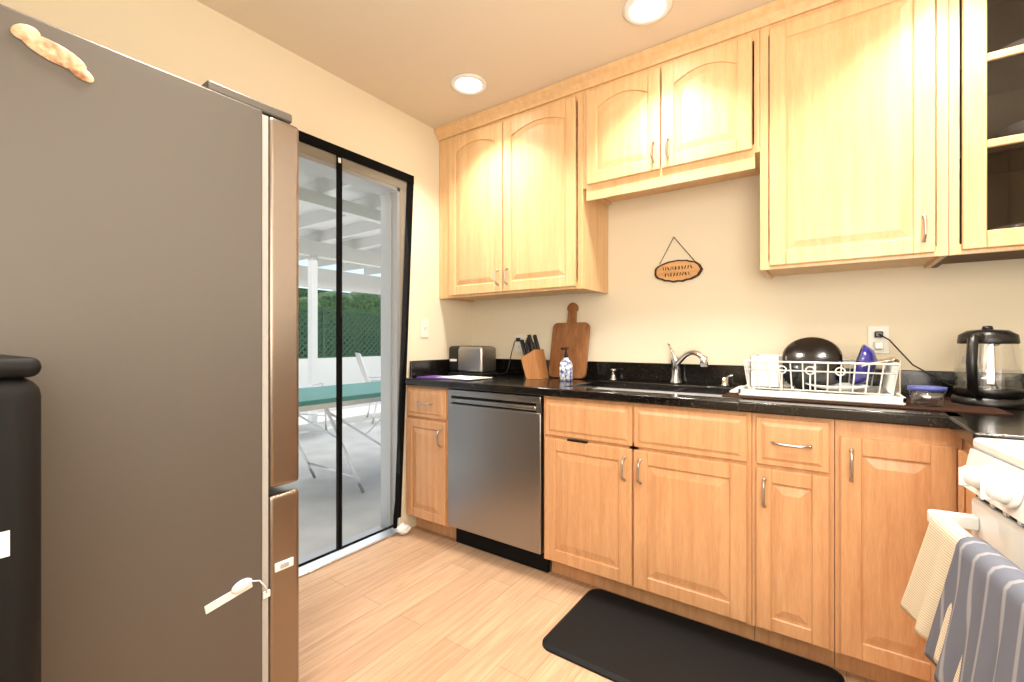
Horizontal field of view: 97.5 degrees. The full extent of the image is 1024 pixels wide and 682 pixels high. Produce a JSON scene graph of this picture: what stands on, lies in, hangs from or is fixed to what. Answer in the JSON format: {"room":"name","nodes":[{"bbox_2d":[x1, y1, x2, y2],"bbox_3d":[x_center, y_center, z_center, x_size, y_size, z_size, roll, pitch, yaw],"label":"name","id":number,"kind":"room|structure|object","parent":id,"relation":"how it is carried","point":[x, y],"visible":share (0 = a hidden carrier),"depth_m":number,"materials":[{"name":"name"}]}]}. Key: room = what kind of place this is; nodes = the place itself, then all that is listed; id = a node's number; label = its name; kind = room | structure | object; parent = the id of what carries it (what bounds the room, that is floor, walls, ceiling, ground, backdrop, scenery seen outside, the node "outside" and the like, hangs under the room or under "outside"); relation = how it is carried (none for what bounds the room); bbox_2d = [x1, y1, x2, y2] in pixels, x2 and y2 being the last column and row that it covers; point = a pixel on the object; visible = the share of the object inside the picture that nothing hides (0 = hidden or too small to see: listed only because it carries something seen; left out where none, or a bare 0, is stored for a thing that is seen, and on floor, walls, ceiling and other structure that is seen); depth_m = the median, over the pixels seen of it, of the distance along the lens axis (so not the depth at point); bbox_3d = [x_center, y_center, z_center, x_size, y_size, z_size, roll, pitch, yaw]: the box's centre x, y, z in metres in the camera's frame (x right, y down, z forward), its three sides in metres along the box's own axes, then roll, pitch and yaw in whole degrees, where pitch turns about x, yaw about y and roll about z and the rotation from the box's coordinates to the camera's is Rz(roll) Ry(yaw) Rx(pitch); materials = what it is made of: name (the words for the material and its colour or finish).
{"room":"kitchen","nodes":[
{"label":"kitchen","id":0,"kind":"room"},
{"bbox_2d":[0,0,471,526],"bbox_3d":[-1.202,-0.115,2.014,0.140,2.500,3.000,0,0,35],"label":"wall","id":1,"kind":"structure","parent":0,"point":[196,42],"depth_m":2.16,"materials":[{"name":"beige paint"}]},
{"bbox_2d":[299,518,399,577],"bbox_3d":[-0.968,0.116,2.362,0.165,2.041,0.840,0,0,35],"label":"door frame","id":2,"kind":"structure","parent":1,"relation":"attached to","point":[313,566],"depth_m":2.38,"materials":[{"name":"white paint"}]},
{"bbox_2d":[285,130,413,566],"bbox_3d":[-0.877,0.039,2.324,0.046,2.088,1.002,0,0,35],"label":"sliding glass door","id":3,"kind":"structure","parent":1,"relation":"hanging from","point":[355,223],"depth_m":2.37,"materials":[{"name":"glass"}]},
{"bbox_2d":[420,319,428,336],"bbox_3d":[-0.544,-0.081,2.815,0.014,0.116,0.070,0,0,35],"label":"light switch","id":4,"kind":"object","parent":1,"relation":"attached to","point":[424,327],"visible":1,"depth_m":2.82,"materials":[{"name":"white plastic"}]},
{"bbox_2d":[434,0,840,140],"bbox_3d":[0.804,-1.331,2.003,3.154,0.062,0.050,0,0,35],"label":"crown molding","id":5,"kind":"structure","parent":1,"relation":"attached to","point":[763,16],"depth_m":2.12,"materials":[{"name":"brown wood"}]},
{"bbox_2d":[196,0,774,128],"bbox_3d":[0.149,-1.425,1.067,3.440,0.120,3.280,0,0,35],"label":"ceiling","id":6,"kind":"structure","parent":0,"point":[412,58],"depth_m":2.03,"materials":[{"name":"beige paint"}]},
{"bbox_2d":[450,73,486,94],"bbox_3d":[-0.230,-1.359,2.383,0.196,0.011,0.196,0,0,35],"label":"recessed light","id":7,"kind":"object","parent":6,"relation":"in","point":[468,84],"visible":1,"depth_m":2.37,"materials":[{"name":"white glass"}]},
{"bbox_2d":[623,0,672,24],"bbox_3d":[0.552,-1.359,1.835,0.196,0.011,0.196,0,0,35],"label":"recessed light","id":8,"kind":"object","parent":6,"relation":"in","point":[641,12],"visible":1,"depth_m":1.85,"materials":[{"name":"white glass"}]},
{"bbox_2d":[298,526,876,681],"bbox_3d":[0.149,1.185,1.067,3.440,0.100,3.280,0,0,35],"label":"floor","id":9,"kind":"structure","parent":0,"point":[417,604],"depth_m":1.85,"materials":[{"name":"laminate"}]},
{"bbox_2d":[0,354,41,681],"bbox_3d":[-0.906,0.579,0.589,0.380,1.112,0.365,0,0,35],"label":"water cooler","id":10,"kind":"object","parent":9,"relation":"on","point":[20,527],"visible":1,"depth_m":0.63,"materials":[{"name":"black plastic"}]},
{"bbox_2d":[0,4,298,681],"bbox_3d":[-1.155,0.232,1.242,0.762,1.806,0.889,0,0,35],"label":"refrigerator","id":11,"kind":"object","parent":9,"relation":"on","point":[149,267],"visible":1,"depth_m":1.05,"materials":[{"name":"grey metal"}]},
{"bbox_2d":[395,523,411,534],"bbox_3d":[-0.635,1.101,2.631,0.064,0.059,0.095,0,0,35],"label":"rag","id":12,"kind":"object","parent":9,"relation":"on","point":[402,529],"visible":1,"depth_m":2.61,"materials":[{"name":"white fabric"}]},
{"bbox_2d":[406,385,455,538],"bbox_3d":[-0.333,0.698,2.830,0.342,0.875,0.660,0,0,35],"label":"base cabinet","id":13,"kind":"object","parent":9,"relation":"on","point":[427,460],"visible":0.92,"depth_m":2.58,"materials":[{"name":"brown wood"}]},
{"bbox_2d":[448,388,549,572],"bbox_3d":[0.063,0.699,2.561,0.600,0.872,0.612,0,0,35],"label":"dishwasher","id":14,"kind":"object","parent":9,"relation":"on","point":[495,473],"visible":0.73,"depth_m":2.29,"materials":[{"name":"silver metal"}]},
{"bbox_2d":[544,396,754,639],"bbox_3d":[0.674,0.698,2.124,0.883,0.875,0.660,0,0,35],"label":"base cabinet","id":15,"kind":"object","parent":9,"relation":"on","point":[649,504],"visible":0.96,"depth_m":1.84,"materials":[{"name":"brown wood"}]},
{"bbox_2d":[404,359,1023,446],"bbox_3d":[0.742,0.286,1.913,3.154,0.332,0.929,0,0,35],"label":"countertop","id":16,"kind":"structure","parent":15,"relation":"on","point":[699,387],"depth_m":1.93,"materials":[{"name":"black stone"}]},
{"bbox_2d":[416,375,491,379],"bbox_3d":[-0.339,0.214,2.668,0.435,0.010,0.227,0,0,35],"label":"papers","id":17,"kind":"object","parent":16,"relation":"on","point":[459,377],"visible":0.95,"depth_m":2.61,"materials":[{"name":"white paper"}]},
{"bbox_2d":[448,346,497,376],"bbox_3d":[-0.258,0.125,2.881,0.298,0.188,0.166,0,0,35],"label":"toaster","id":18,"kind":"object","parent":16,"relation":"on","point":[479,361],"visible":0.98,"depth_m":2.80,"materials":[{"name":"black metal"}]},
{"bbox_2d":[520,334,548,378],"bbox_3d":[0.127,0.091,2.655,0.146,0.257,0.105,0,0,35],"label":"knife block","id":19,"kind":"object","parent":16,"relation":"on","point":[533,359],"visible":1,"depth_m":2.62,"materials":[{"name":"brown wood"}]},
{"bbox_2d":[559,347,572,380],"bbox_3d":[0.297,0.127,2.491,0.074,0.184,0.082,0,0,35],"label":"soap dispenser","id":20,"kind":"object","parent":16,"relation":"on","point":[565,369],"visible":1,"depth_m":2.46,"materials":[{"name":"blue ceramic"}]},
{"bbox_2d":[549,303,589,378],"bbox_3d":[0.346,-0.007,2.673,0.240,0.450,0.106,0,0,35],"label":"cutting board","id":21,"kind":"object","parent":16,"relation":"on","point":[572,334],"visible":0.96,"depth_m":2.66,"materials":[{"name":"brown wood"}]},
{"bbox_2d":[610,369,616,379],"bbox_3d":[0.568,0.187,2.520,0.040,0.064,0.039,0,0,35],"label":"accessory","id":22,"kind":"object","parent":16,"relation":"on","point":[613,374],"visible":1,"depth_m":2.51,"materials":[{"name":"silver metal"}]},
{"bbox_2d":[667,343,707,383],"bbox_3d":[0.871,0.114,2.245,0.235,0.211,0.184,0,0,35],"label":"faucet","id":23,"kind":"object","parent":16,"relation":"on","point":[676,361],"visible":1,"depth_m":2.30,"materials":[{"name":"silver metal"}]},
{"bbox_2d":[720,374,732,385],"bbox_3d":[1.045,0.190,2.186,0.060,0.059,0.043,0,0,35],"label":"accessory","id":24,"kind":"object","parent":16,"relation":"on","point":[725,381],"visible":0.98,"depth_m":2.17,"materials":[{"name":"silver metal"}]},
{"bbox_2d":[722,392,1012,415],"bbox_3d":[1.281,0.217,1.734,0.790,0.004,0.490,0,0,35],"label":"drying mat","id":25,"kind":"object","parent":16,"relation":"on","point":[948,405],"visible":0.46,"depth_m":1.52,"materials":[{"name":"fabric"}]},
{"bbox_2d":[729,354,905,405],"bbox_3d":[1.190,0.137,1.800,0.545,0.155,0.395,0,0,35],"label":"dish rack","id":26,"kind":"object","parent":25,"relation":"on","point":[765,375],"visible":0.96,"depth_m":1.70,"materials":[{"name":"white plastic"}]},
{"bbox_2d":[782,337,843,391],"bbox_3d":[1.174,0.093,1.861,0.330,0.219,0.206,0,0,35],"label":"bowl","id":27,"kind":"object","parent":26,"relation":"in","point":[813,349],"visible":0.79,"depth_m":1.79,"materials":[{"name":"black ceramic"}]},
{"bbox_2d":[805,382,869,389],"bbox_3d":[1.229,0.172,1.703,0.200,0.017,0.200,0,0,35],"label":"plate","id":28,"kind":"object","parent":26,"relation":"in","point":[846,386],"visible":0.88,"depth_m":1.67,"materials":[{"name":"white ceramic"}]},
{"bbox_2d":[849,344,877,383],"bbox_3d":[1.363,0.093,1.744,0.086,0.164,0.170,0,0,35],"label":"bowl","id":29,"kind":"object","parent":26,"relation":"in","point":[866,354],"visible":0.81,"depth_m":1.69,"materials":[{"name":"blue"}]},
{"bbox_2d":[862,357,900,393],"bbox_3d":[1.402,0.133,1.722,0.122,0.142,0.170,0,0,35],"label":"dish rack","id":30,"kind":"object","parent":26,"relation":"in","point":[898,382],"visible":0.5,"depth_m":1.66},
{"bbox_2d":[907,385,946,406],"bbox_3d":[1.390,0.182,1.505,0.100,0.064,0.100,0,0,35],"label":"food container","id":31,"kind":"object","parent":25,"relation":"on","point":[926,388],"visible":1,"depth_m":1.49,"materials":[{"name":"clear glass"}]},
{"bbox_2d":[951,326,1023,408],"bbox_3d":[1.615,0.083,1.522,0.180,0.272,0.234,0,0,35],"label":"kettle","id":32,"kind":"object","parent":16,"relation":"on","point":[971,392],"visible":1,"depth_m":1.48,"materials":[{"name":"black plastic"}]},
{"bbox_2d":[542,589,844,681],"bbox_3d":[0.614,1.126,1.600,0.930,0.016,0.485,0,0,35],"label":"anti-fatigue mat","id":33,"kind":"object","parent":9,"relation":"on","point":[613,637],"visible":1,"depth_m":1.63,"materials":[{"name":"black rubber"}]},
{"bbox_2d":[752,413,833,666],"bbox_3d":[1.137,0.698,1.800,0.244,0.875,0.660,0,0,35],"label":"base cabinet","id":34,"kind":"object","parent":9,"relation":"on","point":[792,534],"visible":0.96,"depth_m":1.56,"materials":[{"name":"brown wood"}]},
{"bbox_2d":[834,419,961,681],"bbox_3d":[1.364,0.698,1.641,0.305,0.875,0.660,0,0,35],"label":"base cabinet","id":35,"kind":"object","parent":9,"relation":"on","point":[893,483],"visible":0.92,"depth_m":1.42,"materials":[{"name":"brown wood"}]},
{"bbox_2d":[958,439,977,534],"bbox_3d":[1.716,0.698,1.232,0.776,0.875,0.927,0,0,35],"label":"base cabinet","id":36,"kind":"object","parent":9,"relation":"on","point":[966,496],"visible":0.12,"depth_m":1.26,"materials":[{"name":"brown wood"}]},
{"bbox_2d":[927,437,1023,570],"bbox_3d":[1.136,0.586,0.526,0.784,1.098,0.766,0,0,26],"label":"range","id":37,"kind":"object","parent":9,"relation":"on","point":[991,474],"visible":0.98,"depth_m":0.90,"materials":[{"name":"white metal"}]},
{"bbox_2d":[900,513,972,681],"bbox_3d":[0.890,0.507,0.913,0.122,0.263,0.362,0,0,35],"label":"towel","id":38,"kind":"object","parent":37,"relation":"hanging from","point":[944,535],"visible":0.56,"depth_m":0.95,"materials":[{"name":"beige fabric"}]},
{"bbox_2d":[923,536,1023,681],"bbox_3d":[0.816,0.513,0.761,0.084,0.290,0.378,0,0,24],"label":"towel","id":39,"kind":"object","parent":37,"relation":"hanging from","point":[983,591],"visible":0.98,"depth_m":0.77,"materials":[{"name":"grey fabric"}]},
{"bbox_2d":[472,174,1023,372],"bbox_3d":[1.050,-0.115,2.353,3.440,2.500,0.140,0,0,35],"label":"wall","id":40,"kind":"structure","parent":0,"point":[731,304],"depth_m":2.23,"materials":[{"name":"beige paint"}]},
{"bbox_2d":[498,334,523,373],"bbox_3d":[-0.017,0.086,2.920,0.128,0.259,0.148,0,0,35],"label":"electrical outlet","id":41,"kind":"object","parent":40,"relation":"attached to","point":[518,338],"visible":0.9,"depth_m":2.96,"materials":[{"name":"white plastic"}]},
{"bbox_2d":[439,91,607,301],"bbox_3d":[0.027,-0.787,2.746,1.028,1.025,0.384,0,0,35],"label":"upper cabinet","id":42,"kind":"object","parent":40,"relation":"attached to","point":[520,215],"visible":0.98,"depth_m":2.56,"materials":[{"name":"brown wood"}]},
{"bbox_2d":[583,29,759,204],"bbox_3d":[0.781,-1.012,2.219,0.808,0.575,0.384,0,0,35],"label":"upper cabinet","id":43,"kind":"object","parent":40,"relation":"attached to","point":[689,120],"visible":0.96,"depth_m":2.06,"materials":[{"name":"brown wood"}]},
{"bbox_2d":[654,237,702,282],"bbox_3d":[0.877,-0.433,2.375,0.247,0.244,0.015,0,0,35],"label":"hanging sign","id":44,"kind":"object","parent":40,"relation":"attached to","point":[677,271],"visible":1,"depth_m":2.37,"materials":[{"name":"brown wood"}]},
{"bbox_2d":[760,0,947,278],"bbox_3d":[1.347,-0.797,1.822,0.570,1.005,0.384,0,0,35],"label":"upper cabinet","id":45,"kind":"object","parent":40,"relation":"attached to","point":[853,135],"visible":1,"depth_m":1.68,"materials":[{"name":"brown wood"}]},
{"bbox_2d":[868,326,954,385],"bbox_3d":[1.620,0.067,1.767,0.336,0.261,0.159,0,0,35],"label":"electrical outlet","id":46,"kind":"object","parent":40,"relation":"attached to","point":[878,339],"visible":0.98,"depth_m":1.89,"materials":[{"name":"white plastic"}]},
{"bbox_2d":[931,0,1023,267],"bbox_3d":[1.896,-0.797,1.459,0.742,1.005,0.349,0,0,35],"label":"upper cabinet","id":47,"kind":"object","parent":40,"relation":"attached to","point":[985,130],"visible":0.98,"depth_m":1.48,"materials":[{"name":"brown wood"}]}
]}

